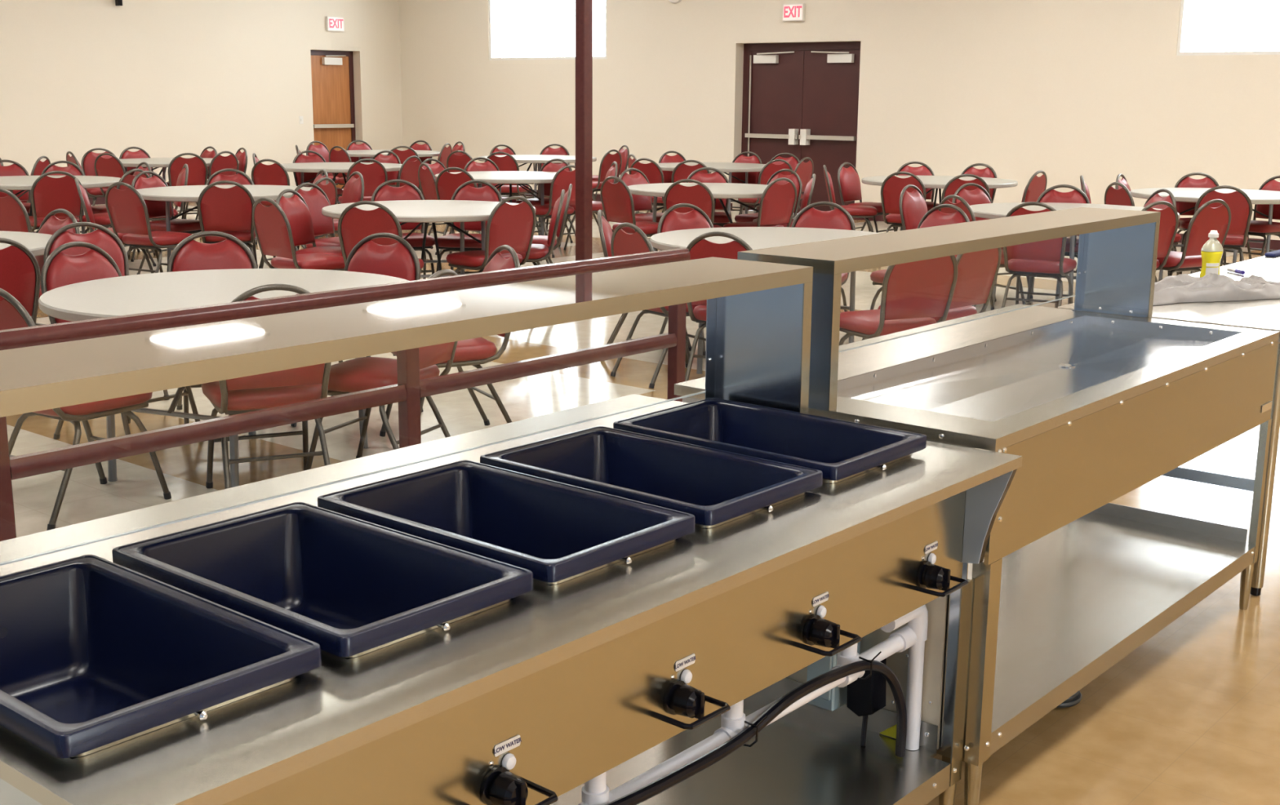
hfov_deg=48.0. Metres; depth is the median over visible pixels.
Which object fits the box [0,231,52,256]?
round table
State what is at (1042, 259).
chair
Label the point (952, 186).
chair
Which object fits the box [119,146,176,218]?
chair
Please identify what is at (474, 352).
chair
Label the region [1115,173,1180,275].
chair
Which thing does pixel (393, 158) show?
chair
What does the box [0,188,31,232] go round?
chair
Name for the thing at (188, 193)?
round table
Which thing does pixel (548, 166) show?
chair
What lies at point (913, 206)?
chair
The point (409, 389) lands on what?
guard rail
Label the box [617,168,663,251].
chair
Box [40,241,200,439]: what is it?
chair
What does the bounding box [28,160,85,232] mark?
chair
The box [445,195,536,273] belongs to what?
chair
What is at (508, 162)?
chair
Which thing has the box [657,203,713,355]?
chair
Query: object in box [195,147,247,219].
chair
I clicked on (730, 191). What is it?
round table
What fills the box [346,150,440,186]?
round table
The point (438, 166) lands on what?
chair
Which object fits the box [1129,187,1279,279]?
round table
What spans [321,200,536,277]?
round table
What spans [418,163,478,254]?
chair
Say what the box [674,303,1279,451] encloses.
countertop
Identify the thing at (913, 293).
chair
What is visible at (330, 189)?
chair
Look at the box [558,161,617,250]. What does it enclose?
chair
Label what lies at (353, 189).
chair
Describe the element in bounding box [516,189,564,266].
chair
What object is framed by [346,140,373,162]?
chair
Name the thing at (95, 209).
chair
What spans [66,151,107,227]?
chair
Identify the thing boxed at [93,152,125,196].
chair
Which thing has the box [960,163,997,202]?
chair
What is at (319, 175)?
chair
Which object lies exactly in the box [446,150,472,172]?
chair
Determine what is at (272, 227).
chair
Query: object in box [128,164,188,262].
chair
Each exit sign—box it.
[325,16,344,31]
[782,3,805,21]
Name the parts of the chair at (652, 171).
backrest, seat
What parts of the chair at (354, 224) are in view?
backrest, seat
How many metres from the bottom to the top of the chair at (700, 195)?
0.864 m
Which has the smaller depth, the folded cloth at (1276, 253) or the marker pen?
the marker pen
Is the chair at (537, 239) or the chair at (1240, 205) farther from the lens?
the chair at (1240, 205)
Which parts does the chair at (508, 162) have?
backrest, seat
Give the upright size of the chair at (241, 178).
0.864 m
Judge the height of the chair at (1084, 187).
0.864 m
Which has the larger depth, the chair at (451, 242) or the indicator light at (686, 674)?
the chair at (451, 242)
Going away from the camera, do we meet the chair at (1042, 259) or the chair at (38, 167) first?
the chair at (1042, 259)
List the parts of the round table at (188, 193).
leg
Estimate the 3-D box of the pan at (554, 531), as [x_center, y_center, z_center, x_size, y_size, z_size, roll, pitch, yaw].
[-0.221,0.248,2.322,0.533,0.169,0.335,10,16,39]
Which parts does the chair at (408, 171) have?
frame, backrest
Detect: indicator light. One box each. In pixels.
[502,752,515,769]
[680,669,692,683]
[816,604,826,617]
[928,552,936,564]
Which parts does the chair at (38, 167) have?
backrest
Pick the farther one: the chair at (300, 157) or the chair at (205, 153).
the chair at (205, 153)
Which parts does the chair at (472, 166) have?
frame, backrest, seat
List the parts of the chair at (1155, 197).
backrest, frame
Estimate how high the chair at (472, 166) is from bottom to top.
0.864 m
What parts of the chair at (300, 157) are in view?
backrest, seat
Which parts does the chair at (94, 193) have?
backrest, frame, leg, seat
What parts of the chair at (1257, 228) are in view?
leg, leg, leg, seat, frame, backrest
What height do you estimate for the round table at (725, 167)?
0.730 m
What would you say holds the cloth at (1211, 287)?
on the work table at (1260, 314)
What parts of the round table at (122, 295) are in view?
leg, leg, leg, leg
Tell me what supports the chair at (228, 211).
on the floor
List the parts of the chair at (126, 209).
backrest, leg, frame, leg, seat, leg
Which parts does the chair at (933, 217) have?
leg, seat, frame, backrest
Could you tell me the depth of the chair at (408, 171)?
15.31 m
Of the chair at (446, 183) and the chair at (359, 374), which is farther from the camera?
the chair at (446, 183)
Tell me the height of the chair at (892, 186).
0.864 m
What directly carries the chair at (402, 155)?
on the floor
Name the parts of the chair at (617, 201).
backrest, seat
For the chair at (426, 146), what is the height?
0.864 m
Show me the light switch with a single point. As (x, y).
(301, 120)
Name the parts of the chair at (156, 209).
leg, frame, backrest, seat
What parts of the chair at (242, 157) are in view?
backrest, frame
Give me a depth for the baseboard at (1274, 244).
15.04 m
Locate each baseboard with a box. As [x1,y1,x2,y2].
[89,186,311,204]
[520,189,1279,249]
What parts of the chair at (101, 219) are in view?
seat, frame, backrest, leg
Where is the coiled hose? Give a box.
[1055,690,1081,707]
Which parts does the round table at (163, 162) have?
leg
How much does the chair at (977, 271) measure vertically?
0.864 m
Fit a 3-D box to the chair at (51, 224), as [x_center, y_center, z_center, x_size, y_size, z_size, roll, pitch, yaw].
[-3.447,-0.632,8.043,0.424,0.864,0.564,9,15,36]
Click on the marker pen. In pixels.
(1237, 271)
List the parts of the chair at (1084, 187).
frame, backrest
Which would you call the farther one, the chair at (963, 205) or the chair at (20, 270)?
the chair at (963, 205)
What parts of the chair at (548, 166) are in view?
seat, leg, backrest, frame, leg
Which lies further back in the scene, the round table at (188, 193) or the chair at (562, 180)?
the chair at (562, 180)
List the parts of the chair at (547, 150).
backrest, frame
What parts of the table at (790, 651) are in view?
panel, control knob, panel, control knob, power cord, panel, control knob, plug cord, panel, control knob, leg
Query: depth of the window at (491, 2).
21.63 m
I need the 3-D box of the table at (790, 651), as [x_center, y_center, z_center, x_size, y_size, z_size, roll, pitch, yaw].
[-0.249,0.435,2.428,0.947,1.180,2.017,10,16,39]
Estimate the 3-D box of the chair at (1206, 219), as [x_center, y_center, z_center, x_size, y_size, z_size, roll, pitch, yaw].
[3.751,-1.001,10.039,0.424,0.864,0.564,-7,14,-30]
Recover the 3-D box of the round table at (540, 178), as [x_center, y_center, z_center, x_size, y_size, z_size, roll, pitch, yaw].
[-1.281,-1.888,14.277,1.490,0.730,1.490,-1,12,-6]
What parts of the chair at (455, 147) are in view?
backrest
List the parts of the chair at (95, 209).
seat, backrest, frame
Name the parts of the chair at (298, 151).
frame, seat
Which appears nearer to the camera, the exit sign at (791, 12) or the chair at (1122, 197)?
the chair at (1122, 197)
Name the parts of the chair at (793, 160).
backrest, frame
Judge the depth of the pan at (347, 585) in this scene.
2.16 m
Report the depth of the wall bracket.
19.20 m
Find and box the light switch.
[299,115,303,124]
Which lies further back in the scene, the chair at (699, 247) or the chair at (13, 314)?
the chair at (699, 247)
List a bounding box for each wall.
[0,0,403,204]
[399,0,1279,249]
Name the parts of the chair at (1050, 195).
leg, leg, backrest, frame, leg, seat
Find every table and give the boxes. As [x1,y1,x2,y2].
[0,175,120,234]
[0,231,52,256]
[0,257,1022,804]
[38,268,408,487]
[119,157,239,217]
[136,184,311,263]
[281,162,402,236]
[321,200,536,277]
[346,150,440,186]
[435,171,556,235]
[478,155,596,198]
[627,182,768,251]
[649,226,880,373]
[657,162,765,223]
[861,175,1017,231]
[969,202,1179,304]
[1057,255,1279,595]
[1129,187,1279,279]
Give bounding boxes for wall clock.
[668,0,681,3]
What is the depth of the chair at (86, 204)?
10.95 m
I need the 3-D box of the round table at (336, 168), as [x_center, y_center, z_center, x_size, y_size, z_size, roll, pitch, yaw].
[-3.296,-2.239,15.834,1.490,0.730,1.490,-6,14,-28]
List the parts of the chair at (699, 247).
leg, seat, backrest, frame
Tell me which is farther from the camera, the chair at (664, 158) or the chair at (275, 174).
the chair at (664, 158)
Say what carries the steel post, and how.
on the floor
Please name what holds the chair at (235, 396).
on the floor
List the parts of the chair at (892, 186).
seat, leg, backrest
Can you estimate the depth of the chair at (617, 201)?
11.90 m
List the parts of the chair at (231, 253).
leg, leg, frame, backrest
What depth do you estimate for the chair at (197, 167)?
15.60 m
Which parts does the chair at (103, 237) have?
frame, backrest, leg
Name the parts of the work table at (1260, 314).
cross rail, leg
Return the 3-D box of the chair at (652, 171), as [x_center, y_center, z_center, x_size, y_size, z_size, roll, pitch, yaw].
[0.183,-2.202,15.493,0.424,0.864,0.564,8,14,30]
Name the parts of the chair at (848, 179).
backrest, frame, leg, seat, leg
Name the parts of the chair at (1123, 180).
frame, backrest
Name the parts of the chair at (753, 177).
backrest, frame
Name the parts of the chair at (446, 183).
leg, backrest, frame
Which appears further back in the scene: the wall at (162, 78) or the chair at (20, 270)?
the wall at (162, 78)
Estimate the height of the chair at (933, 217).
0.864 m
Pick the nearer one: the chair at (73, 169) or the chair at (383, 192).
the chair at (383, 192)
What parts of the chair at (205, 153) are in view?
leg, backrest, frame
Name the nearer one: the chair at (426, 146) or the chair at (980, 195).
the chair at (980, 195)
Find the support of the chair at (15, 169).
on the floor
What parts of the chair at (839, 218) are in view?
backrest, leg, seat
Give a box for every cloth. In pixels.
[1152,272,1279,305]
[1264,249,1279,257]
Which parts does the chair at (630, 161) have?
backrest, frame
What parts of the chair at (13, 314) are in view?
backrest, leg, leg, frame, seat, leg, leg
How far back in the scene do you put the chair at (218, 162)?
16.12 m
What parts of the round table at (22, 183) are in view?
leg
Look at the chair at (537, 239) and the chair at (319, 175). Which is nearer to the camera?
the chair at (537, 239)
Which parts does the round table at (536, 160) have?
leg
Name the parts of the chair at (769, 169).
leg, seat, backrest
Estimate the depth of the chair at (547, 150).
19.15 m
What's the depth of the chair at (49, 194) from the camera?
12.01 m
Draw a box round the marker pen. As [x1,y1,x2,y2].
[1226,267,1244,275]
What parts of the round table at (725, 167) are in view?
leg, leg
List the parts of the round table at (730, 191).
leg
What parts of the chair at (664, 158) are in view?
backrest, frame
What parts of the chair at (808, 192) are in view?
seat, backrest, frame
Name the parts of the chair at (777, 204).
seat, frame, backrest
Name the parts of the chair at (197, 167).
backrest, frame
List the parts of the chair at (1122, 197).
backrest, frame, seat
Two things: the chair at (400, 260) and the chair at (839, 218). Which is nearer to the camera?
the chair at (400, 260)
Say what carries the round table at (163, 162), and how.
on the floor
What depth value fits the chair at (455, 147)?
19.80 m
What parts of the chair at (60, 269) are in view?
leg, frame, backrest, leg, leg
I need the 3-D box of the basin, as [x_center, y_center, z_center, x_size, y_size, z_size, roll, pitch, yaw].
[1.068,-0.096,3.772,0.482,0.041,1.582,10,16,39]
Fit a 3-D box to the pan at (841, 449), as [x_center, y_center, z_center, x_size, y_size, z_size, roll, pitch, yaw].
[0.252,0.134,2.871,0.533,0.169,0.335,10,16,39]
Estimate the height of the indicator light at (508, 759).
0.023 m
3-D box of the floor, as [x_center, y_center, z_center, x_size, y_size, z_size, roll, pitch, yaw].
[-1.377,-0.453,9.572,22.680,0.100,19.090,10,16,39]
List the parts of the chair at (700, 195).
backrest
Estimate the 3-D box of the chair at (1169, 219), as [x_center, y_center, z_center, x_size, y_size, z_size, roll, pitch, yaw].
[3.319,-0.962,9.841,0.424,0.864,0.564,-6,14,-26]
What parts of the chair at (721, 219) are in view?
backrest, seat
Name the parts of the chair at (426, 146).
backrest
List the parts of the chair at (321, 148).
frame, backrest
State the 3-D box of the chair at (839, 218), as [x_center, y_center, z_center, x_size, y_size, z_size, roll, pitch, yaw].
[1.091,-0.809,9.040,0.424,0.864,0.564,5,13,19]
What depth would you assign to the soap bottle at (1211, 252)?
5.26 m
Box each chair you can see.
[0,160,31,216]
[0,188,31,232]
[0,237,40,324]
[0,288,171,530]
[20,155,50,203]
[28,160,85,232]
[28,170,83,232]
[30,208,79,325]
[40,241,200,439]
[43,222,169,399]
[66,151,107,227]
[75,177,154,273]
[80,147,115,204]
[82,168,156,266]
[91,161,155,255]
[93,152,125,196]
[105,182,192,272]
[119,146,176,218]
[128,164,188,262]
[131,170,204,274]
[166,231,257,423]
[168,146,217,218]
[168,152,208,219]
[183,151,238,218]
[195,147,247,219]
[197,180,256,257]
[201,284,331,488]
[205,168,257,268]
[251,159,289,244]
[252,197,345,271]
[253,153,259,164]
[258,168,328,268]
[260,177,337,268]
[275,189,342,256]
[290,232,423,426]
[291,182,340,248]
[293,150,342,204]
[295,145,339,204]
[297,171,364,250]
[305,269,457,470]
[306,141,342,177]
[328,146,351,204]
[337,158,387,204]
[337,200,424,271]
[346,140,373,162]
[370,150,400,186]
[370,179,435,279]
[379,244,519,436]
[386,146,418,186]
[397,155,422,231]
[408,140,431,164]
[417,158,454,234]
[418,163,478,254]
[419,142,452,191]
[434,179,502,273]
[435,167,481,253]
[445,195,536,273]
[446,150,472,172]
[452,141,465,155]
[463,156,516,233]
[484,151,528,198]
[489,144,533,200]
[515,158,573,243]
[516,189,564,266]
[532,164,575,257]
[532,183,572,264]
[537,143,569,196]
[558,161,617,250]
[568,149,622,217]
[592,145,629,199]
[597,209,691,359]
[600,176,658,236]
[610,222,706,388]
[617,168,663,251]
[627,154,649,213]
[629,158,663,213]
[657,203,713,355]
[658,151,685,213]
[663,178,722,227]
[671,160,711,182]
[684,231,752,381]
[685,167,731,226]
[722,177,796,227]
[730,151,762,220]
[734,168,802,222]
[737,159,792,214]
[752,173,815,226]
[755,152,799,213]
[791,201,855,311]
[792,156,813,217]
[822,164,877,231]
[837,162,894,232]
[839,255,957,345]
[862,204,969,340]
[877,247,1001,323]
[880,171,926,232]
[895,161,939,230]
[899,184,927,230]
[938,195,1026,310]
[941,173,990,202]
[951,182,1032,302]
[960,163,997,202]
[1001,201,1076,307]
[1021,170,1047,202]
[1026,184,1089,302]
[1075,175,1091,271]
[1104,182,1181,275]
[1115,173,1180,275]
[1141,200,1178,270]
[1143,188,1176,282]
[1156,199,1231,275]
[1172,172,1226,272]
[1190,185,1252,274]
[1219,175,1279,266]
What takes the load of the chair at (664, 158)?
on the floor
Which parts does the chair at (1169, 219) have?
seat, backrest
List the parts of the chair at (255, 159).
frame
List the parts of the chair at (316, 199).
backrest, seat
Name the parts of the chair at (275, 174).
seat, backrest, frame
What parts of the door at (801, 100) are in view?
closer arm, closer arm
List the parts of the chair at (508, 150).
backrest, leg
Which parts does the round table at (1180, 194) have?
leg, leg, leg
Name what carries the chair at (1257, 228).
on the floor
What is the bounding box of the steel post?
[575,0,592,261]
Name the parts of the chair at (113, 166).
backrest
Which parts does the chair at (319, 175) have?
backrest, frame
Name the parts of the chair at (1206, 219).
leg, seat, leg, backrest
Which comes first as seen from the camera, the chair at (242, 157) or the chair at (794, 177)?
the chair at (794, 177)
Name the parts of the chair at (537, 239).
seat, leg, backrest, frame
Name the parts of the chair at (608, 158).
leg, seat, frame, backrest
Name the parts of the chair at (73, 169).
frame, backrest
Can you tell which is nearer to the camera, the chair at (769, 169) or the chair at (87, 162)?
the chair at (769, 169)
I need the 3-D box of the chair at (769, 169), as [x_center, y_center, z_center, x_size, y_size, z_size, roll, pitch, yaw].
[1.341,-2.206,15.556,0.424,0.864,0.564,-6,14,-26]
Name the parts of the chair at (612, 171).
leg, leg, seat, leg, frame, backrest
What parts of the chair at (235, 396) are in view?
leg, leg, seat, frame, backrest, leg, leg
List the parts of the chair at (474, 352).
leg, leg, seat, frame, leg, leg, backrest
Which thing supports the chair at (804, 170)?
on the floor
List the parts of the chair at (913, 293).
leg, seat, backrest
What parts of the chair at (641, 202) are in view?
frame, backrest, seat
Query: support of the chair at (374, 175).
on the floor
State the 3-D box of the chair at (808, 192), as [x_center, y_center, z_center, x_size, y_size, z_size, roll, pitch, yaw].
[1.234,-1.563,12.559,0.564,0.864,0.424,1,12,3]
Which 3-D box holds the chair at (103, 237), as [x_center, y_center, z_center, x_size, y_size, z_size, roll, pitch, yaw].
[-2.695,-0.455,7.246,0.424,0.864,0.564,-9,15,-37]
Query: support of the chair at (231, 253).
on the floor
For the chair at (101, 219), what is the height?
0.864 m
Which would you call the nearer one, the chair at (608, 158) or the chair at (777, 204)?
the chair at (777, 204)
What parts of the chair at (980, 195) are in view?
frame, backrest, leg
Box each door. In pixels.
[310,49,355,189]
[740,41,860,213]
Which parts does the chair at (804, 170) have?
backrest, frame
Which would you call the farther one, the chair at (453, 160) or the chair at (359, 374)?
the chair at (453, 160)
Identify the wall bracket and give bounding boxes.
[115,0,122,6]
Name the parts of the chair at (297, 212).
frame, backrest, seat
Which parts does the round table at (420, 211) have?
leg, leg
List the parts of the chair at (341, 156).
backrest, frame, seat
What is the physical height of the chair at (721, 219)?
0.864 m
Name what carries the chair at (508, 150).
on the floor
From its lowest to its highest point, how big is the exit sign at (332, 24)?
0.210 m
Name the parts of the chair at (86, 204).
frame, backrest, seat, leg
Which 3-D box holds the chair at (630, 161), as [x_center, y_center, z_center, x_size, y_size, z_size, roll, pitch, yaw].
[0.160,-2.382,16.332,0.564,0.864,0.424,-3,13,-17]
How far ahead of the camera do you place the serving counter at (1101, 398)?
3.68 m
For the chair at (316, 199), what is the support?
on the floor
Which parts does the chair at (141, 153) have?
frame, backrest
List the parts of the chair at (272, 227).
backrest, seat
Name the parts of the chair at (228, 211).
backrest, seat, leg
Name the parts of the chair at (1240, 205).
frame, backrest, leg, seat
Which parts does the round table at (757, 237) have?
leg, leg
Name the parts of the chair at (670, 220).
leg, frame, backrest, leg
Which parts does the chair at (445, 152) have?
backrest, frame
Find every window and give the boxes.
[488,0,606,60]
[1176,0,1279,55]
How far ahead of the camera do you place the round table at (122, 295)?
5.83 m
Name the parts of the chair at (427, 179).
frame, backrest, leg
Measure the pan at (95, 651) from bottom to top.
0.169 m
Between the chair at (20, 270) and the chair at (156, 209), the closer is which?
the chair at (20, 270)
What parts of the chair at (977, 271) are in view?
seat, frame, backrest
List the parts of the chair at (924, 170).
backrest, frame, seat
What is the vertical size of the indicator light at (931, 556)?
0.023 m
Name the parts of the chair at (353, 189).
seat, frame, backrest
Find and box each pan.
[0,554,321,759]
[111,502,533,659]
[317,459,695,586]
[480,426,822,528]
[613,397,926,484]
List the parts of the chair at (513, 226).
leg, seat, backrest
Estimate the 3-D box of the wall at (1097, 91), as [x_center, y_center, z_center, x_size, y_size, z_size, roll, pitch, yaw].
[4.638,-3.788,16.285,22.480,3.700,0.250,10,16,39]
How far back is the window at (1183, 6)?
15.13 m
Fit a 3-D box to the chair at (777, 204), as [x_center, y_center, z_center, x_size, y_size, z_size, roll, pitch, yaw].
[0.993,-1.472,12.123,0.424,0.864,0.564,-10,16,-39]
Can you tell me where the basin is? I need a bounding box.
[836,315,1241,421]
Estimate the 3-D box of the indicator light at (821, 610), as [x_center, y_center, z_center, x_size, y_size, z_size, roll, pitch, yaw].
[0.318,0.365,2.504,0.009,0.023,0.023,10,16,39]
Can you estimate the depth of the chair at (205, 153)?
17.30 m
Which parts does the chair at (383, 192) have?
backrest, frame, seat, leg, leg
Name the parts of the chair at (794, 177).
seat, backrest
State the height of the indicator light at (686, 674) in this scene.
0.023 m
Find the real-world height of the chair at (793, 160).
0.864 m
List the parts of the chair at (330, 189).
leg, frame, backrest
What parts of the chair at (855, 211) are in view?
backrest, seat, leg, leg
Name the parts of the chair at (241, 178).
backrest, frame, leg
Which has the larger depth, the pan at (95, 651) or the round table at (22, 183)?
the round table at (22, 183)
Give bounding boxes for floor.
[6,189,1279,804]
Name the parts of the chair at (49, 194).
seat, backrest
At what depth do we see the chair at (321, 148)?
19.55 m
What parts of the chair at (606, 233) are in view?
frame, backrest, leg, leg, leg, leg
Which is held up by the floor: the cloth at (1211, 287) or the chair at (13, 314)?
the chair at (13, 314)
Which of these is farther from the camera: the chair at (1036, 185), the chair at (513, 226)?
the chair at (1036, 185)
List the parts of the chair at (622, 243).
backrest, leg, frame, leg, seat, leg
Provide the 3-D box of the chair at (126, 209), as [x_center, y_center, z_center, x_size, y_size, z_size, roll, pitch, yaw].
[-3.686,-1.246,10.888,0.424,0.864,0.564,7,14,28]
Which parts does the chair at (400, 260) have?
backrest, frame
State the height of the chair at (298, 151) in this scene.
0.864 m
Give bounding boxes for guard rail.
[0,248,689,541]
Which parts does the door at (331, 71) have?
frame, closer arm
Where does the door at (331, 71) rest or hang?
in the wall at (162, 78)
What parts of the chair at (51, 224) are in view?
seat, backrest, frame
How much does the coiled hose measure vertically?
0.053 m
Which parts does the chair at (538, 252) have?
seat, backrest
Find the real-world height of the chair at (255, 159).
0.864 m
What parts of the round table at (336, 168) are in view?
leg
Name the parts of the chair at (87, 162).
backrest, frame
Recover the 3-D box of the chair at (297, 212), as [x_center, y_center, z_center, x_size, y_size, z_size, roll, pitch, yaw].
[-2.185,-1.034,9.963,0.564,0.864,0.424,4,13,18]
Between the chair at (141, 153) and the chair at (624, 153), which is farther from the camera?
the chair at (624, 153)
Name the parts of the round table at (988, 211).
leg, leg, leg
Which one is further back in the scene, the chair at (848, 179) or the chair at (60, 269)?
the chair at (848, 179)
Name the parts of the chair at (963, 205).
backrest, frame, leg, seat, leg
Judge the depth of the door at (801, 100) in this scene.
18.53 m
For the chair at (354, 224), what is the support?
on the floor
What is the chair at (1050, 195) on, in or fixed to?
on the floor
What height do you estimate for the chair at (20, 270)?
0.864 m
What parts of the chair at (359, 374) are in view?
leg, leg, seat, leg, frame, backrest, leg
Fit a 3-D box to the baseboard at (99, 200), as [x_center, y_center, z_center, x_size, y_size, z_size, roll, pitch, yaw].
[-9.867,-2.116,16.505,0.008,0.099,18.631,10,16,39]
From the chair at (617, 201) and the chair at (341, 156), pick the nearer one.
the chair at (617, 201)
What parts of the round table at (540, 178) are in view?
leg, leg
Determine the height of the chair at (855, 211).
0.864 m
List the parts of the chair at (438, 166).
frame, backrest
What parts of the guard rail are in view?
rail post, rail, rail, rail post, rail, rail post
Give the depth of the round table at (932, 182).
13.87 m
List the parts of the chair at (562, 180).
leg, seat, frame, backrest, leg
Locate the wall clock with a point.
(670, 1)
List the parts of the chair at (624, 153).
seat, backrest, frame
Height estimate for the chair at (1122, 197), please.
0.864 m
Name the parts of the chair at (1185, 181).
leg, seat, backrest, frame, leg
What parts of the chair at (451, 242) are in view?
leg, seat, frame, backrest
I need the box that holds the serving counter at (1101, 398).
[674,207,1279,804]
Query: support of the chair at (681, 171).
on the floor
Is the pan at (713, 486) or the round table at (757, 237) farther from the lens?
the round table at (757, 237)
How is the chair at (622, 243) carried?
on the floor
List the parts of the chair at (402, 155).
backrest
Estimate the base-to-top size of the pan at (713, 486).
0.169 m
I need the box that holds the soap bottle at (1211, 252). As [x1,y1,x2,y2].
[1199,230,1223,277]
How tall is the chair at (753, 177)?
0.864 m
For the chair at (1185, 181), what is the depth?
13.16 m
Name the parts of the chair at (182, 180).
leg, seat, frame, backrest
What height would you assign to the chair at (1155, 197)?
0.864 m
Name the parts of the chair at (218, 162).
leg, backrest, frame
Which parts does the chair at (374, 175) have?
seat, backrest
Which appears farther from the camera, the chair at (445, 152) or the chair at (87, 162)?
the chair at (445, 152)
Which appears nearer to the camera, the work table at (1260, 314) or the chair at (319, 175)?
the work table at (1260, 314)
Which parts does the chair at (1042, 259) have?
leg, leg, backrest, frame, seat, leg, leg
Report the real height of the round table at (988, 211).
0.730 m
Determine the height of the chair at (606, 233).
0.864 m
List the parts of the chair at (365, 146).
frame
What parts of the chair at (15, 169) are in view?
backrest, seat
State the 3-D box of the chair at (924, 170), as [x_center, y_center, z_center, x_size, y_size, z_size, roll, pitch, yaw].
[2.858,-2.022,14.761,0.424,0.864,0.564,0,12,-1]
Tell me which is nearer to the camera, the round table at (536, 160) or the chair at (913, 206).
the chair at (913, 206)

